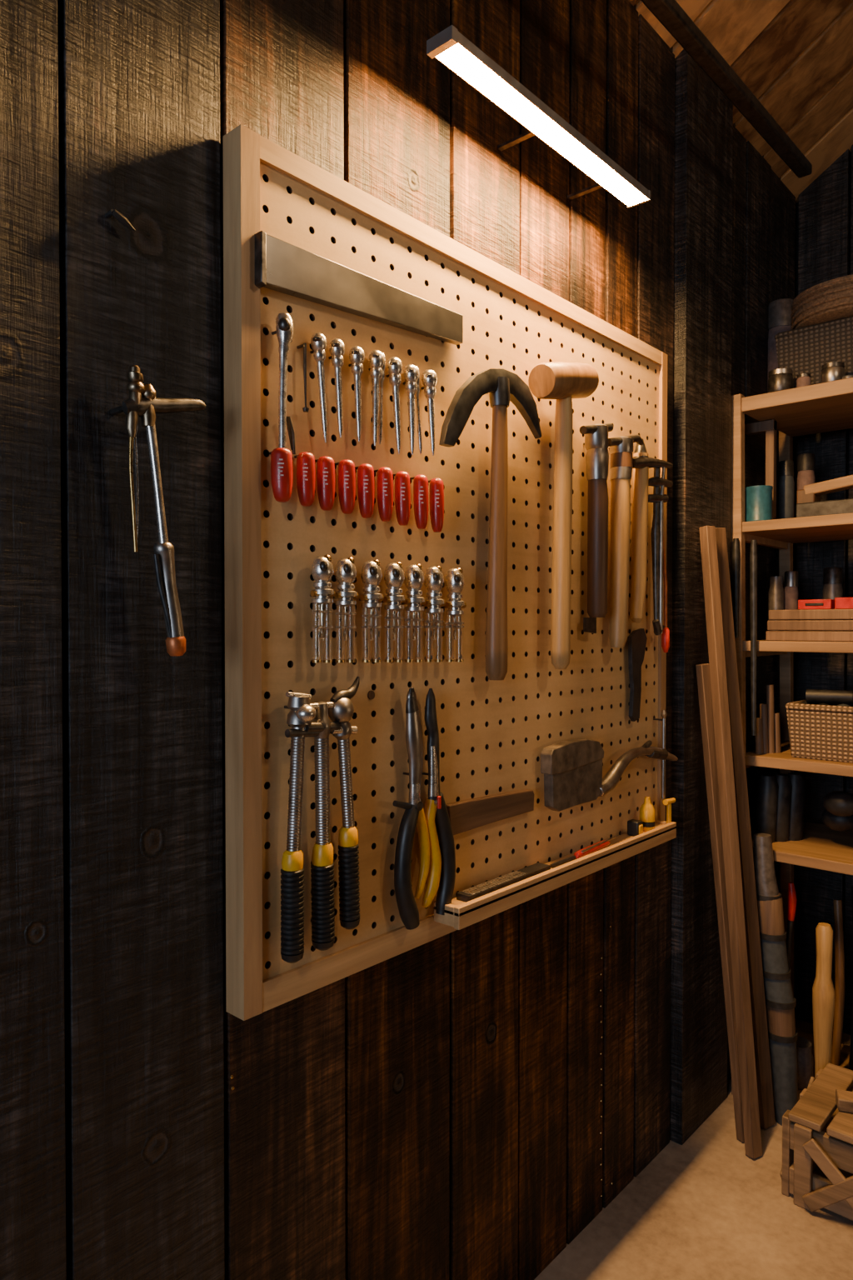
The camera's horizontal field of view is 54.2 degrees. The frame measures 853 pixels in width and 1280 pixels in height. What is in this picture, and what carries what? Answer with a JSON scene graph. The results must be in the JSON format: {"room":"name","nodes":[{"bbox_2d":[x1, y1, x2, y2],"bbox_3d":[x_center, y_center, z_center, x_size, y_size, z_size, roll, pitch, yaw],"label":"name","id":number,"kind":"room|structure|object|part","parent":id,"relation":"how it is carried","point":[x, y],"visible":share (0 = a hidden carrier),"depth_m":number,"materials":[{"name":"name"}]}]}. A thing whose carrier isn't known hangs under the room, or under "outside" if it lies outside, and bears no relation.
{"room":"woodworking shop","nodes":[
{"label":"woodworking shop","id":0,"kind":"room"},
{"bbox_2d":[367,690,374,699],"bbox_3d":[-0.090,0.089,1.349,0.005,0.016,0.016,1,1,42],"label":"plug","id":1,"kind":"object","parent":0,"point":[371,695],"visible":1,"depth_m":1.35,"materials":[{"name":"brown wood"}]},
{"bbox_2d":[0,0,795,1279],"bbox_3d":[-0.471,-0.034,1.011,0.110,3.035,5.480,1,1,42],"label":"wall","id":2,"kind":"structure","parent":0,"point":[464,1103],"depth_m":1.23,"materials":[{"name":"brown wood"}]},
{"bbox_2d":[105,209,134,231],"bbox_3d":[-0.385,-0.528,1.050,0.022,0.019,0.031,1,1,42],"label":"nail","id":3,"kind":"object","parent":2,"relation":"attached to","point":[120,217],"visible":1,"depth_m":1.04,"materials":[{"name":"metal"}]},
{"bbox_2d":[110,365,205,656],"bbox_3d":[-0.336,-0.157,1.061,0.112,0.355,0.066,-1,1,-35],"label":"hanging tool","id":4,"kind":"object","parent":2,"relation":"hanging from","point":[142,402],"visible":1,"depth_m":1.04,"materials":[{"name":"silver metal"}]},
{"bbox_2d":[223,124,667,1020],"bbox_3d":[0.173,-0.096,1.639,0.072,1.238,1.297,1,1,42],"label":"pegboard","id":5,"kind":"object","parent":2,"relation":"attached to","point":[493,734],"depth_m":1.38,"materials":[{"name":"brown wood"}]},
{"bbox_2d":[269,312,295,502],"bbox_3d":[-0.204,-0.329,1.181,0.038,0.267,0.042,0,1,-13],"label":"screwdriver","id":6,"kind":"object","parent":5,"relation":"hanging from","point":[282,472],"visible":1,"depth_m":1.17,"materials":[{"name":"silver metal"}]},
{"bbox_2d":[280,691,319,963],"bbox_3d":[-0.183,0.266,1.198,0.053,0.387,0.050,0,1,3],"label":"tool","id":7,"kind":"object","parent":5,"relation":"hanging from","point":[301,715],"visible":1,"depth_m":1.18,"materials":[{"name":"rubber"}]},
{"bbox_2d":[296,342,309,412],"bbox_3d":[-0.181,-0.385,1.225,0.021,0.099,0.010,1,1,42],"label":"pin","id":8,"kind":"object","parent":5,"relation":"attached to","point":[305,408],"visible":1,"depth_m":1.22,"materials":[{"name":"metal"}]},
{"bbox_3d":[-0.179,-0.234,1.217,0.038,0.078,0.028,1,1,42],"label":"red tool handle","id":9,"kind":"part","parent":5,"relation":"part of","materials":[{"name":"red plastic"}]},
{"bbox_2d":[310,332,327,442],"bbox_3d":[-0.159,-0.375,1.238,0.024,0.159,0.033,0,1,-13],"label":"wrench","id":10,"kind":"object","parent":5,"relation":"attached to","point":[318,341],"visible":1,"depth_m":1.23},
{"bbox_2d":[310,554,335,662],"bbox_3d":[-0.157,-0.046,1.235,0.040,0.160,0.038,0,1,5],"label":"fitting","id":11,"kind":"object","parent":5,"relation":"attached to","point":[322,567],"visible":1,"depth_m":1.23,"materials":[{"name":"silver metal"}]},
{"bbox_2d":[305,700,340,950],"bbox_3d":[-0.164,0.274,1.234,0.050,0.367,0.064,1,1,42],"label":"tool","id":12,"kind":"object","parent":5,"relation":"hanging from","point":[322,869],"visible":0.99,"depth_m":1.22,"materials":[{"name":"rubber"}]},
{"bbox_3d":[-0.154,-0.233,1.246,0.038,0.080,0.027,1,1,42],"label":"red tool handle","id":13,"kind":"part","parent":5,"relation":"part of","materials":[{"name":"red plastic"}]},
{"bbox_2d":[328,338,344,437],"bbox_3d":[-0.139,-0.382,1.264,0.032,0.147,0.024,1,1,42],"label":"wrench","id":14,"kind":"object","parent":5,"relation":"attached to","point":[337,347],"visible":1,"depth_m":1.26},
{"bbox_2d":[327,676,359,929],"bbox_3d":[-0.125,0.249,1.263,0.052,0.385,0.051,0,1,-11],"label":"tool","id":15,"kind":"object","parent":5,"relation":"hanging from","point":[342,711],"visible":0.99,"depth_m":1.26,"materials":[{"name":"rubber"}]},
{"bbox_3d":[-0.126,-0.234,1.277,0.038,0.082,0.027,1,1,42],"label":"red tool handle","id":16,"kind":"part","parent":5,"relation":"part of","materials":[{"name":"red plastic"}]},
{"bbox_2d":[333,556,358,662],"bbox_3d":[-0.125,-0.046,1.270,0.040,0.161,0.039,0,1,4],"label":"fitting","id":17,"kind":"object","parent":5,"relation":"attached to","point":[345,572],"visible":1,"depth_m":1.26,"materials":[{"name":"silver metal"}]},
{"bbox_2d":[348,345,364,441],"bbox_3d":[-0.111,-0.382,1.295,0.032,0.146,0.024,1,1,42],"label":"wrench","id":18,"kind":"object","parent":5,"relation":"attached to","point":[357,356],"visible":1,"depth_m":1.29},
{"bbox_2d":[255,230,463,344],"bbox_3d":[-0.088,-0.535,1.323,0.022,0.081,0.444,1,1,42],"label":"strip","id":19,"kind":"object","parent":5,"relation":"attached to","point":[281,266],"visible":1,"depth_m":1.27,"materials":[{"name":"metal"}]},
{"bbox_3d":[-0.099,-0.233,1.307,0.037,0.084,0.027,1,1,42],"label":"red tool handle","id":20,"kind":"part","parent":5,"relation":"part of","materials":[{"name":"red plastic"}]},
{"bbox_2d":[359,559,384,662],"bbox_3d":[-0.088,-0.046,1.311,0.040,0.162,0.040,0,1,2],"label":"fitting","id":21,"kind":"object","parent":5,"relation":"attached to","point":[371,576],"visible":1,"depth_m":1.30,"materials":[{"name":"silver metal"}]},
{"bbox_2d":[368,350,384,445],"bbox_3d":[-0.082,-0.384,1.327,0.033,0.151,0.024,1,1,42],"label":"wrench","id":22,"kind":"object","parent":5,"relation":"attached to","point":[376,359],"visible":1,"depth_m":1.32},
{"bbox_2d":[378,353,385,444],"bbox_3d":[-0.075,-0.388,1.344,0.020,0.147,0.014,1,1,42],"label":"wrench","id":23,"kind":"object","parent":5,"relation":"attached to","point":[382,379],"visible":0.7,"depth_m":1.34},
{"bbox_3d":[-0.070,-0.233,1.339,0.037,0.086,0.026,1,1,42],"label":"red tool handle","id":24,"kind":"part","parent":5,"relation":"part of","materials":[{"name":"red plastic"}]},
{"bbox_2d":[381,561,406,662],"bbox_3d":[-0.054,-0.045,1.349,0.041,0.163,0.041,0,1,1],"label":"fitting","id":25,"kind":"object","parent":5,"relation":"attached to","point":[393,573],"visible":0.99,"depth_m":1.34,"materials":[{"name":"silver metal"}]},
{"bbox_2d":[386,356,402,454],"bbox_3d":[-0.055,-0.382,1.358,0.033,0.155,0.026,1,1,42],"label":"wrench","id":26,"kind":"object","parent":5,"relation":"attached to","point":[394,366],"visible":1,"depth_m":1.35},
{"bbox_3d":[-0.043,-0.232,1.370,0.037,0.088,0.026,1,1,42],"label":"red tool handle","id":27,"kind":"part","parent":5,"relation":"part of","materials":[{"name":"red plastic"}]},
{"bbox_2d":[392,687,429,929],"bbox_3d":[-0.027,0.280,1.394,0.038,0.403,0.087,0,1,28],"label":"pliers","id":28,"kind":"object","parent":5,"relation":"hanging from","point":[413,817],"visible":1,"depth_m":1.38,"materials":[{"name":"rubber"}]},
{"bbox_2d":[403,364,419,454],"bbox_3d":[-0.029,-0.382,1.387,0.033,0.148,0.026,1,1,42],"label":"wrench","id":29,"kind":"object","parent":5,"relation":"attached to","point":[411,374],"visible":1,"depth_m":1.38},
{"bbox_2d":[401,563,426,662],"bbox_3d":[-0.021,-0.045,1.385,0.041,0.164,0.042,0,1,0],"label":"fitting","id":30,"kind":"object","parent":5,"relation":"attached to","point":[414,577],"visible":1,"depth_m":1.38,"materials":[{"name":"silver metal"}]},
{"bbox_2d":[415,366,422,454],"bbox_3d":[-0.018,-0.387,1.408,0.020,0.145,0.020,1,1,42],"label":"wrench","id":31,"kind":"object","parent":5,"relation":"attached to","point":[419,429],"visible":0.75,"depth_m":1.41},
{"bbox_3d":[-0.014,-0.232,1.403,0.037,0.090,0.026,1,1,42],"label":"red tool handle","id":32,"kind":"part","parent":5,"relation":"part of","materials":[{"name":"red plastic"}]},
{"bbox_2d":[421,369,437,455],"bbox_3d":[0.003,-0.387,1.421,0.034,0.144,0.026,1,1,42],"label":"wrench","id":33,"kind":"object","parent":5,"relation":"attached to","point":[429,378],"visible":1,"depth_m":1.42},
{"bbox_2d":[422,565,445,661],"bbox_3d":[0.013,-0.045,1.422,0.042,0.165,0.042,0,1,-1],"label":"fitting","id":34,"kind":"object","parent":5,"relation":"attached to","point":[434,580],"visible":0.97,"depth_m":1.41,"materials":[{"name":"silver metal"}]},
{"bbox_3d":[0.013,-0.231,1.433,0.037,0.092,0.026,1,1,42],"label":"red tool handle","id":35,"kind":"part","parent":5,"relation":"part of","materials":[{"name":"red plastic"}]},
{"bbox_2d":[421,688,455,914],"bbox_3d":[0.018,0.281,1.445,0.040,0.398,0.075,1,1,42],"label":"pliers","id":36,"kind":"object","parent":5,"relation":"hanging from","point":[441,878],"visible":0.98,"depth_m":1.43,"materials":[{"name":"metal"}]},
{"bbox_2d":[443,567,466,661],"bbox_3d":[0.051,-0.044,1.464,0.042,0.166,0.043,0,1,-2],"label":"fitting","id":37,"kind":"object","parent":5,"relation":"attached to","point":[454,578],"visible":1,"depth_m":1.45,"materials":[{"name":"silver metal"}]},
{"bbox_2d":[445,789,534,834],"bbox_3d":[0.123,0.320,1.581,0.016,0.055,0.264,1,1,42],"label":"block","id":38,"kind":"object","parent":5,"relation":"attached to","point":[467,814],"visible":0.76,"depth_m":1.56,"materials":[{"name":"brown wood"}]},
{"bbox_2d":[439,368,541,679],"bbox_3d":[0.120,-0.213,1.542,0.051,0.576,0.296,1,1,42],"label":"pickaxe","id":39,"kind":"object","parent":5,"relation":"hanging from","point":[503,386],"visible":1,"depth_m":1.53,"materials":[{"name":"wood"}]},
{"bbox_2d":[434,819,676,929],"bbox_3d":[0.313,0.471,1.751,0.058,0.038,0.837,1,1,42],"label":"tray","id":40,"kind":"object","parent":5,"relation":"attached to","point":[459,915],"visible":0.85,"depth_m":1.64,"materials":[{"name":"brown wood"}]},
{"bbox_2d":[456,862,550,902],"bbox_3d":[0.151,0.456,1.576,0.030,0.013,0.258,1,1,42],"label":"ruler","id":41,"kind":"object","parent":40,"relation":"on","point":[480,890],"visible":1,"depth_m":1.55,"materials":[{"name":"wood"}]},
{"bbox_2d":[550,855,576,867],"bbox_3d":[0.298,0.456,1.734,0.008,0.007,0.135,1,1,43],"label":"pencil","id":42,"kind":"object","parent":40,"relation":"on","point":[572,857],"visible":0.75,"depth_m":1.71,"materials":[{"name":"wood"}]},
{"bbox_2d":[574,836,614,859],"bbox_3d":[0.366,0.450,1.808,0.016,0.018,0.163,1,1,40],"label":"knife","id":43,"kind":"object","parent":40,"relation":"on","point":[604,843],"visible":0.98,"depth_m":1.79,"materials":[{"name":"red plastic"}]},
{"bbox_2d":[627,819,643,836],"bbox_3d":[0.487,0.439,1.948,0.034,0.035,0.026,1,1,42],"label":"tape measure","id":44,"kind":"object","parent":40,"relation":"on","point":[635,827],"visible":0.92,"depth_m":1.94,"materials":[{"name":"black plastic"}]},
{"bbox_2d":[640,796,655,831],"bbox_3d":[0.528,0.416,1.993,0.037,0.080,0.036,1,1,42],"label":"glue bottle","id":45,"kind":"object","parent":40,"relation":"on","point":[647,810],"visible":0.83,"depth_m":1.98,"materials":[{"name":"plastic"}]},
{"bbox_2d":[663,797,675,824],"bbox_3d":[0.597,0.421,2.048,0.014,0.065,0.046,1,1,42],"label":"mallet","id":46,"kind":"object","parent":40,"relation":"on","point":[668,802],"visible":0.9,"depth_m":2.04,"materials":[{"name":"plastic"}]},
{"bbox_2d":[528,361,599,669],"bbox_3d":[0.275,-0.257,1.690,0.084,0.632,0.180,1,1,42],"label":"mallet","id":47,"kind":"object","parent":5,"relation":"hanging from","point":[562,382],"visible":0.99,"depth_m":1.67,"materials":[{"name":"brown wood"}]},
{"bbox_2d":[580,423,613,633],"bbox_3d":[0.360,-0.246,1.806,0.057,0.463,0.116,1,1,42],"label":"hammer","id":48,"kind":"object","parent":5,"relation":"hanging from","point":[596,443],"visible":1,"depth_m":1.80,"materials":[{"name":"brown wood"}]},
{"bbox_2d":[540,738,678,811],"bbox_3d":[0.441,0.280,1.905,0.034,0.139,0.593,1,1,42],"label":"trowel","id":49,"kind":"object","parent":5,"relation":"attached to","point":[572,769],"visible":1,"depth_m":1.76,"materials":[{"name":"metal"}]},
{"bbox_2d":[608,434,644,647],"bbox_3d":[0.444,-0.229,1.899,0.058,0.493,0.159,1,1,42],"label":"hammer","id":50,"kind":"object","parent":5,"relation":"hanging from","point":[621,447],"visible":0.99,"depth_m":1.87,"materials":[{"name":"brown wood"}]},
{"bbox_2d":[628,628,647,721],"bbox_3d":[0.499,0.082,1.992,0.022,0.220,0.079,1,1,42],"label":"scraper","id":51,"kind":"object","parent":5,"relation":"hanging from","point":[637,638],"visible":1,"depth_m":1.97,"materials":[{"name":"metal"}]},
{"bbox_2d":[630,438,649,622],"bbox_3d":[0.503,-0.258,1.972,0.040,0.434,0.053,1,1,42],"label":"hammer","id":52,"kind":"object","parent":5,"relation":"hanging from","point":[640,476],"visible":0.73,"depth_m":1.96,"materials":[{"name":"brown wood"}]},
{"bbox_2d":[632,456,673,652],"bbox_3d":[0.531,-0.203,2.005,0.048,0.471,0.204,1,1,42],"label":"clamp","id":53,"kind":"object","parent":5,"relation":"hanging from","point":[658,497],"visible":0.94,"depth_m":2.03,"materials":[{"name":"metal"}]},
{"bbox_2d":[653,710,667,798],"bbox_3d":[0.583,0.284,2.079,0.036,0.220,0.017,1,1,42],"label":"rod","id":54,"kind":"object","parent":5,"relation":"hanging from","point":[663,713],"visible":0.95,"depth_m":2.07,"materials":[{"name":"metal"}]},
{"bbox_2d":[426,25,650,208],"bbox_3d":[0.212,-0.966,1.616,0.142,0.022,0.674,1,1,42],"label":"strip light","id":55,"kind":"object","parent":2,"relation":"attached to","point":[449,47],"visible":1,"depth_m":1.53,"materials":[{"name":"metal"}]},
{"bbox_2d":[534,1018,852,1279],"bbox_3d":[0.890,1.453,-0.182,3.800,0.100,5.480,1,1,42],"label":"floor","id":56,"kind":"structure","parent":0,"point":[703,1208],"depth_m":1.95,"materials":[{"name":"concrete"}]},
{"bbox_2d":[695,525,775,1159],"bbox_3d":[0.861,0.523,2.293,0.182,1.676,0.214,1,1,42],"label":"lumber","id":57,"kind":"object","parent":56,"relation":"on","point":[717,680],"visible":1,"depth_m":2.26,"materials":[{"name":"brown wood"}]},
{"bbox_2d":[753,833,798,1125],"bbox_3d":[0.994,0.962,2.373,0.130,0.805,0.088,1,1,42],"label":"rolled material","id":58,"kind":"object","parent":56,"relation":"on","point":[781,1002],"visible":0.83,"depth_m":2.34,"materials":[{"name":"grey fabric"}]},
{"bbox_2d":[730,377,852,1117],"bbox_3d":[1.539,0.322,2.223,1.337,2.086,0.454,1,1,42],"label":"shelving","id":59,"kind":"object","parent":56,"relation":"on","point":[828,406],"depth_m":2.46,"materials":[{"name":"brown wood"}]},
{"bbox_2d":[732,538,757,735],"bbox_3d":[0.934,-0.011,2.444,0.074,0.576,0.030,1,1,42],"label":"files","id":60,"kind":"object","parent":59,"relation":"hanging from","point":[736,550],"visible":0.98,"depth_m":2.42,"materials":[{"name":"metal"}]},
{"bbox_2d":[745,485,773,521],"bbox_3d":[0.992,-0.402,2.487,0.078,0.106,0.078,1,1,42],"label":"tin","id":61,"kind":"object","parent":59,"relation":"on","point":[758,498],"visible":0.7,"depth_m":2.46,"materials":[{"name":"teal metal"}]},
{"bbox_3d":[1.036,-0.512,2.584,0.089,0.324,0.035,1,1,42],"label":"shelf bracket","id":62,"kind":"part","parent":59,"relation":"part of","materials":[{"name":"brown wood"}]},
{"bbox_2d":[755,685,781,754],"bbox_3d":[1.027,0.238,2.507,0.092,0.205,0.029,0,1,-21],"label":"wooden dowel","id":63,"kind":"object","parent":59,"relation":"on","point":[767,739],"visible":0.95,"depth_m":2.50,"materials":[{"name":"brown wood"}]},
{"bbox_2d":[768,576,784,630],"bbox_3d":[1.117,-0.101,2.662,0.048,0.202,0.048,1,1,42],"label":"glass jar","id":64,"kind":"object","parent":59,"relation":"in","point":[776,593],"visible":0.58,"depth_m":2.64,"materials":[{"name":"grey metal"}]},
{"bbox_2d":[752,772,805,842],"bbox_3d":[1.072,0.508,2.537,0.164,0.200,0.072,0,1,-15],"label":"rolled materials","id":65,"kind":"object","parent":59,"relation":"on","point":[780,801],"visible":0.9,"depth_m":2.51,"materials":[{"name":"black"}]},
{"bbox_2d":[767,298,793,393],"bbox_3d":[1.170,-0.915,2.749,0.093,0.390,0.093,1,1,42],"label":"storage jar","id":66,"kind":"object","parent":59,"relation":"on","point":[780,312],"visible":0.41,"depth_m":2.71,"materials":[{"name":"grey metal"}]},
{"bbox_2d":[768,368,793,392],"bbox_3d":[1.029,-0.748,2.422,0.068,0.067,0.068,1,1,42],"label":"metal can","id":67,"kind":"object","parent":59,"relation":"on","point":[779,379],"visible":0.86,"depth_m":2.39,"materials":[{"name":"metal"}]},
{"bbox_2d":[778,460,794,519],"bbox_3d":[1.143,-0.459,2.647,0.048,0.216,0.048,1,1,42],"label":"oil bottle","id":68,"kind":"object","parent":59,"relation":"on","point":[786,483],"visible":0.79,"depth_m":2.63,"materials":[{"name":"metal"}]},
{"bbox_2d":[784,570,799,620],"bbox_3d":[1.164,-0.110,2.660,0.042,0.218,0.042,1,1,42],"label":"glass jar","id":69,"kind":"object","parent":59,"relation":"in","point":[792,594],"visible":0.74,"depth_m":2.64,"materials":[{"name":"brown glass"}]},
{"bbox_2d":[785,882,797,969],"bbox_3d":[1.081,1.018,2.485,0.043,0.593,0.025,1,1,42],"label":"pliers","id":70,"kind":"object","parent":59,"relation":"on","point":[792,900],"visible":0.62,"depth_m":2.47,"materials":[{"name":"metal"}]},
{"bbox_2d":[796,372,811,387],"bbox_3d":[1.077,-0.736,2.379,0.038,0.044,0.038,1,1,42],"label":"tin","id":71,"kind":"object","parent":59,"relation":"on","point":[803,379],"visible":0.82,"depth_m":2.36,"materials":[{"name":"metal"}]},
{"bbox_2d":[796,1035,814,1089],"bbox_3d":[1.101,1.252,2.470,0.084,0.124,0.084,1,1,42],"label":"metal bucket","id":72,"kind":"object","parent":59,"relation":"on","point":[805,1057],"visible":0.41,"depth_m":2.43,"materials":[{"name":"grey metal"}]},
{"bbox_2d":[797,453,815,489],"bbox_3d":[1.205,-0.470,2.644,0.053,0.237,0.053,1,1,42],"label":"oil bottle","id":73,"kind":"object","parent":59,"relation":"on","point":[806,462],"visible":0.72,"depth_m":2.62,"materials":[{"name":"metal"}]},
{"bbox_2d":[765,609,852,641],"bbox_3d":[1.210,-0.042,2.378,0.420,0.091,0.160,1,1,42],"label":"boards","id":74,"kind":"object","parent":59,"relation":"on","point":[811,625],"visible":0.99,"depth_m":2.37,"materials":[{"name":"brown wood"}]},
{"bbox_2d":[798,597,852,609],"bbox_3d":[1.223,-0.104,2.358,0.300,0.032,0.092,1,1,42],"label":"toolbox","id":75,"kind":"object","parent":74,"relation":"on","point":[838,602],"visible":0.89,"depth_m":2.38,"materials":[{"name":"plastic"}]},
{"bbox_2d":[775,315,852,388],"bbox_3d":[1.260,-0.815,2.442,0.401,0.201,0.228,1,1,42],"label":"wicker basket","id":76,"kind":"object","parent":59,"relation":"on","point":[806,349],"visible":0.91,"depth_m":2.42,"materials":[{"name":"brown wicker"}]},
{"bbox_2d":[790,274,852,329],"bbox_3d":[1.256,-0.982,2.443,0.345,0.132,0.345,1,1,42],"label":"round woven basket","id":77,"kind":"object","parent":76,"relation":"on","point":[831,300],"visible":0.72,"depth_m":2.35,"materials":[{"name":"brown wicker"}]},
{"bbox_2d":[785,700,852,763],"bbox_3d":[1.242,0.263,2.395,0.342,0.157,0.228,1,1,42],"label":"wicker basket","id":78,"kind":"object","parent":59,"relation":"on","point":[816,732],"visible":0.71,"depth_m":2.36,"materials":[{"name":"beige wicker"}]},
{"bbox_2d":[800,689,852,706],"bbox_3d":[1.215,0.189,2.411,0.249,0.089,0.154,1,1,42],"label":"rolls","id":79,"kind":"object","parent":78,"relation":"in","point":[816,697],"visible":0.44,"depth_m":2.40,"materials":[{"name":"metal"}]},
{"bbox_2d":[812,922,834,1079],"bbox_3d":[1.126,1.060,2.364,0.059,0.510,0.058,1,1,42],"label":"bat","id":80,"kind":"object","parent":59,"relation":"on","point":[823,990],"visible":0.75,"depth_m":2.34,"materials":[{"name":"brown wood"}]},
{"bbox_2d":[796,475,852,517],"bbox_3d":[1.211,-0.414,2.352,0.301,0.134,0.070,1,1,42],"label":"plane","id":81,"kind":"object","parent":59,"relation":"on","point":[809,503],"visible":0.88,"depth_m":2.38,"materials":[{"name":"wood"}]},
{"bbox_2d":[820,361,844,383],"bbox_3d":[1.135,-0.741,2.327,0.060,0.056,0.060,1,1,42],"label":"metal can","id":82,"kind":"object","parent":59,"relation":"on","point":[833,371],"visible":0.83,"depth_m":2.30,"materials":[{"name":"metal"}]},
{"bbox_2d":[813,885,852,1077],"bbox_3d":[1.283,1.033,2.478,0.236,0.563,0.162,1,1,42],"label":"bundle","id":83,"kind":"object","parent":59,"relation":"on","point":[840,992],"visible":0.45,"depth_m":2.50,"materials":[{"name":"brown wood"}]},
{"bbox_2d":[823,567,843,599],"bbox_3d":[1.266,-0.112,2.596,0.057,0.225,0.057,1,1,42],"label":"glass jar","id":84,"kind":"object","parent":59,"relation":"in","point":[832,577],"visible":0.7,"depth_m":2.57,"materials":[{"name":"grey glass"}]},
{"bbox_2d":[822,790,852,831],"bbox_3d":[1.348,0.520,2.322,0.473,0.170,0.175,1,1,42],"label":"bowls","id":85,"kind":"object","parent":59,"relation":"on","point":[837,815],"visible":1,"depth_m":2.39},
{"bbox_2d":[841,375,852,379],"bbox_3d":[1.161,-0.718,2.291,0.037,0.012,0.037,1,1,42],"label":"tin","id":86,"kind":"object","parent":59,"relation":"on","point":[847,376],"visible":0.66,"depth_m":2.28,"materials":[{"name":"silver metal"}]},
{"bbox_2d":[780,1063,852,1220],"bbox_3d":[1.135,1.227,2.009,0.470,0.282,0.341,1,1,42],"label":"wooden crate","id":87,"kind":"object","parent":56,"relation":"on","point":[812,1137],"visible":1,"depth_m":2.01,"materials":[{"name":"brown wood"}]},
{"bbox_2d":[640,0,812,178],"bbox_3d":[0.265,-1.456,1.443,0.038,0.462,2.402,1,1,42],"label":"ceiling beam","id":88,"kind":"structure","parent":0,"point":[669,12],"depth_m":1.91,"materials":[{"name":"brown wood"}]},
{"bbox_2d":[628,0,852,203],"bbox_3d":[0.924,-2.095,-0.200,3.800,1.202,5.583,1,1,42],"label":"ceiling","id":89,"kind":"structure","parent":0,"point":[796,57],"depth_m":2.40,"materials":[{"name":"wood"}]},
{"bbox_2d":[793,144,852,1034],"bbox_3d":[2.676,-0.679,1.782,3.800,4.300,0.080,1,1,42],"label":"wall","id":90,"kind":"structure","parent":0,"point":[824,210],"depth_m":2.90,"materials":[{"name":"brown wood"}]}
]}

